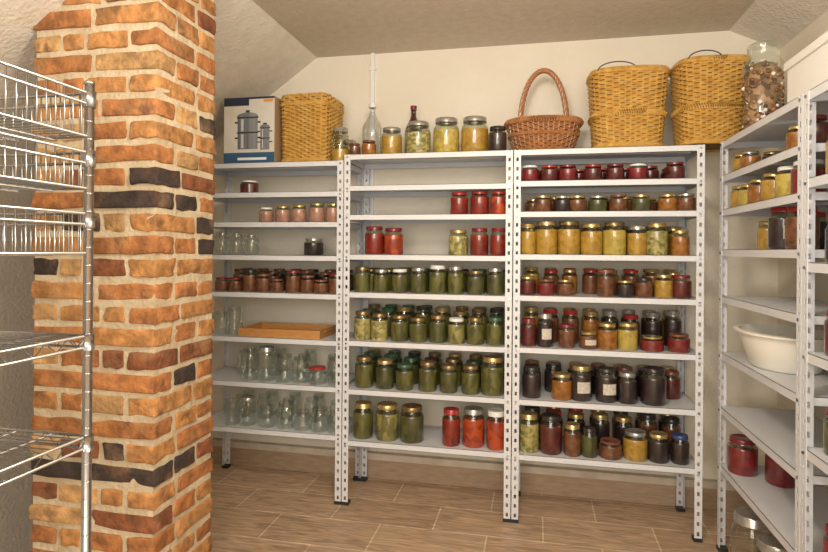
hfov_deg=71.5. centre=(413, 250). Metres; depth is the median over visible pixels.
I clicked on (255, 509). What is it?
floor
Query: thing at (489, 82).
wall
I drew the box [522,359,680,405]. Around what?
jars
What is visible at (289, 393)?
glass jars
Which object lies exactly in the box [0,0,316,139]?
ceiling
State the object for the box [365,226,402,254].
jars
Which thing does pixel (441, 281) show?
jars
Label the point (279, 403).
glass jars
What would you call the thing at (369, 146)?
jars
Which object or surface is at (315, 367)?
glass jars
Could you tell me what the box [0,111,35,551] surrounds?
wall
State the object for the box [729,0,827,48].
ceiling
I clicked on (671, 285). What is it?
jars
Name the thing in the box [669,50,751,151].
wicker basket
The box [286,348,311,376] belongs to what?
glass jars
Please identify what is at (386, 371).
jars
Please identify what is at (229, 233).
glass jars
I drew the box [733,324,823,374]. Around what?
plastic basin
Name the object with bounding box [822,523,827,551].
jars
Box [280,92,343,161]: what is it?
wicker hamper
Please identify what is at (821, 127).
jars
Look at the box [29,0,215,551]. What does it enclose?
brick column
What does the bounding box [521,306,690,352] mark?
jars
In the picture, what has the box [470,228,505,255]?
jars
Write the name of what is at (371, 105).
glass bottle
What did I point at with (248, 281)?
jars
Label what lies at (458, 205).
jars
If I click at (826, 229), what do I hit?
jars
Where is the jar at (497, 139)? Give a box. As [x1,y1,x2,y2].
[488,126,506,149]
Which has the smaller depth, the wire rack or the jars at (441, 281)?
the wire rack
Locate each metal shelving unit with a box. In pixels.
[211,160,361,504]
[341,150,513,522]
[511,144,704,542]
[716,94,827,551]
[800,80,827,551]
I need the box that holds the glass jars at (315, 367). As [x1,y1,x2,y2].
[303,365,326,384]
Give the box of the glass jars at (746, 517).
[730,507,787,551]
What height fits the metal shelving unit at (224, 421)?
1.960 m
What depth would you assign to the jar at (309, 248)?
3.45 m
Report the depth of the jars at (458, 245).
3.17 m
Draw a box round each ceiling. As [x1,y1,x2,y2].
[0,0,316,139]
[252,0,754,57]
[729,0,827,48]
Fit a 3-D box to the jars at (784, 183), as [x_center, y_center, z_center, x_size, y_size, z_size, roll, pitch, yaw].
[1.530,-0.258,2.369,0.213,0.119,0.780,0,0,12]
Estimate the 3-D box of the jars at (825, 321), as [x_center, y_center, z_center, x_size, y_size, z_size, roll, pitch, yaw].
[1.382,0.266,1.607,0.212,0.149,0.552,0,0,12]
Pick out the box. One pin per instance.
(252, 125)
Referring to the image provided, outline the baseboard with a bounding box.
[211,438,749,511]
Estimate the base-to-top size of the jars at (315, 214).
0.111 m
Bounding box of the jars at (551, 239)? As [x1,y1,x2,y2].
[520,221,689,254]
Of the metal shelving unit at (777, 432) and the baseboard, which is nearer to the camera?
the metal shelving unit at (777, 432)
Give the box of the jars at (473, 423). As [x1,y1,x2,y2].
[442,405,503,450]
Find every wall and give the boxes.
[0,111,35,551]
[211,31,779,479]
[777,10,827,488]
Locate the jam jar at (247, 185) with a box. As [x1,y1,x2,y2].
[240,180,258,191]
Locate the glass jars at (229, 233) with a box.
[217,233,252,254]
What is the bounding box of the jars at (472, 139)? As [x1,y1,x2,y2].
[381,115,488,153]
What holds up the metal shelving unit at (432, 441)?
on the floor
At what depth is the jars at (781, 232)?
2.27 m
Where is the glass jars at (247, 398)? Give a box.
[234,391,258,421]
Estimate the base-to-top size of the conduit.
1.410 m
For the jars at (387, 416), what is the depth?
3.26 m
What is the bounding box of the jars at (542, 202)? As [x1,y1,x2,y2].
[525,193,695,210]
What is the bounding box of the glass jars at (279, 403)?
[255,403,281,427]
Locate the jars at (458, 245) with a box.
[448,230,467,254]
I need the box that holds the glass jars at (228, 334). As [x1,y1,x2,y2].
[213,306,242,335]
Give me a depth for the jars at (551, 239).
3.03 m
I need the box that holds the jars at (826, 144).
[825,141,827,173]
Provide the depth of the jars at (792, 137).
2.13 m
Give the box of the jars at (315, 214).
[259,203,340,221]
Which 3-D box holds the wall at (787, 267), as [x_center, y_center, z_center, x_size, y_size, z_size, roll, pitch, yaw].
[1.542,0.170,0.674,0.100,2.785,5.160,0,0,12]
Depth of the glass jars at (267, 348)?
3.46 m
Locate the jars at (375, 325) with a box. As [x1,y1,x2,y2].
[354,304,504,345]
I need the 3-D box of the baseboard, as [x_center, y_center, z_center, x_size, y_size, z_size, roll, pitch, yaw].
[0.221,1.372,3.567,3.670,0.160,0.045,0,0,12]
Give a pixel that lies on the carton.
(808, 68)
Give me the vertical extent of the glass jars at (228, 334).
0.169 m
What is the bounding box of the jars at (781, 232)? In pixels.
[757,206,827,248]
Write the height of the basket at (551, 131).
0.489 m
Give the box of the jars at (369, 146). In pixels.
[348,140,375,153]
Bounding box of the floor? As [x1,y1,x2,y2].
[30,463,771,551]
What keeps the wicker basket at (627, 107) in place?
on the metal shelving unit at (682, 407)
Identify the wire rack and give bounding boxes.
[0,60,95,551]
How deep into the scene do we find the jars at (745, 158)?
2.62 m
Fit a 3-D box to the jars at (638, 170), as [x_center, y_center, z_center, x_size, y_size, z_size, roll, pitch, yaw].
[1.025,-0.414,3.166,0.852,0.092,0.351,0,0,12]
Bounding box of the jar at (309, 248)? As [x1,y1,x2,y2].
[304,238,323,254]
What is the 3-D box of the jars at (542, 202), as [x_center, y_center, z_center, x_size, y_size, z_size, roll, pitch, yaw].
[1.049,-0.251,3.160,0.863,0.093,0.351,0,0,12]
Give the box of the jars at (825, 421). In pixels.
[823,407,827,455]
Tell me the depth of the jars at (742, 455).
2.64 m
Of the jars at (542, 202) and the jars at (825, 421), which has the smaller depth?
the jars at (825, 421)
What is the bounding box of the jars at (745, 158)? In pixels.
[732,151,781,171]
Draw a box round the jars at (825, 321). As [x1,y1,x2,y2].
[824,309,827,355]
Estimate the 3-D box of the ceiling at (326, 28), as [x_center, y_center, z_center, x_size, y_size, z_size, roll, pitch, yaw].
[0.039,-1.310,0.996,2.477,0.100,5.160,0,0,12]
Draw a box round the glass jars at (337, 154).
[332,127,355,165]
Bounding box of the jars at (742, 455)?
[727,434,794,488]
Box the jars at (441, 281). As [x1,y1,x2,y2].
[354,265,504,294]
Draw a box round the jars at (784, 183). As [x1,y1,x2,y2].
[730,159,827,207]
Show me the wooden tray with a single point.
(262, 329)
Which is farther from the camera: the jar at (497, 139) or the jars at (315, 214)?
the jars at (315, 214)
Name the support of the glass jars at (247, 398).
on the metal shelving unit at (224, 421)
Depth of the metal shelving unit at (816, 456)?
1.93 m
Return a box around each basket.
[504,68,583,151]
[586,61,670,147]
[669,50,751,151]
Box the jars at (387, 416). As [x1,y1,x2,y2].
[353,400,423,443]
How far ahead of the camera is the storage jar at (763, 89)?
2.55 m
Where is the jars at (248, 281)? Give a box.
[215,268,353,293]
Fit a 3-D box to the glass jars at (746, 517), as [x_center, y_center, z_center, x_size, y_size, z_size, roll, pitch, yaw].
[1.568,1.313,2.425,0.360,0.298,0.370,0,0,12]
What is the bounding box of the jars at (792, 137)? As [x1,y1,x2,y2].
[785,124,800,149]
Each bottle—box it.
[362,103,382,143]
[405,105,421,152]
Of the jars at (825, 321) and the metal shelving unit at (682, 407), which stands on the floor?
the metal shelving unit at (682, 407)
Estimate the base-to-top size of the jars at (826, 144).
0.149 m
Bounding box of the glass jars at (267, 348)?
[237,345,285,380]
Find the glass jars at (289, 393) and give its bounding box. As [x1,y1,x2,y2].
[284,393,301,428]
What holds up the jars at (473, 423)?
on the metal shelving unit at (432, 441)
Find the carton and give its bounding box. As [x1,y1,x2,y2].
[784,31,827,102]
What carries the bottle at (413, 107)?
on the metal shelving unit at (432, 441)
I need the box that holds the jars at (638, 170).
[521,162,684,180]
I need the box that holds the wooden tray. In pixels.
[238,322,335,338]
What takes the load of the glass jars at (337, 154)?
on the metal shelving unit at (224, 421)
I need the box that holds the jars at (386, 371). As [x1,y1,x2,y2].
[355,349,504,395]
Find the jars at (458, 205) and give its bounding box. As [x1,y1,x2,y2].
[450,191,505,213]
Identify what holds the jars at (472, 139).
on the metal shelving unit at (432, 441)
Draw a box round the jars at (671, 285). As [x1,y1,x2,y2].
[520,267,691,298]
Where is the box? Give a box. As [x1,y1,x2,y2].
[224,96,282,162]
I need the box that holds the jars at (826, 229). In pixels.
[825,217,827,262]
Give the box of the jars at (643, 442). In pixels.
[519,406,689,464]
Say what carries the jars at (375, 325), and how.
on the metal shelving unit at (432, 441)
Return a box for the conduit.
[369,53,376,272]
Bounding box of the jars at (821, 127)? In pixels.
[816,114,827,142]
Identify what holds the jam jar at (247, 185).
on the metal shelving unit at (224, 421)
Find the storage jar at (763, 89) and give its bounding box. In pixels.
[741,40,784,129]
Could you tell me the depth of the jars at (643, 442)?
3.06 m

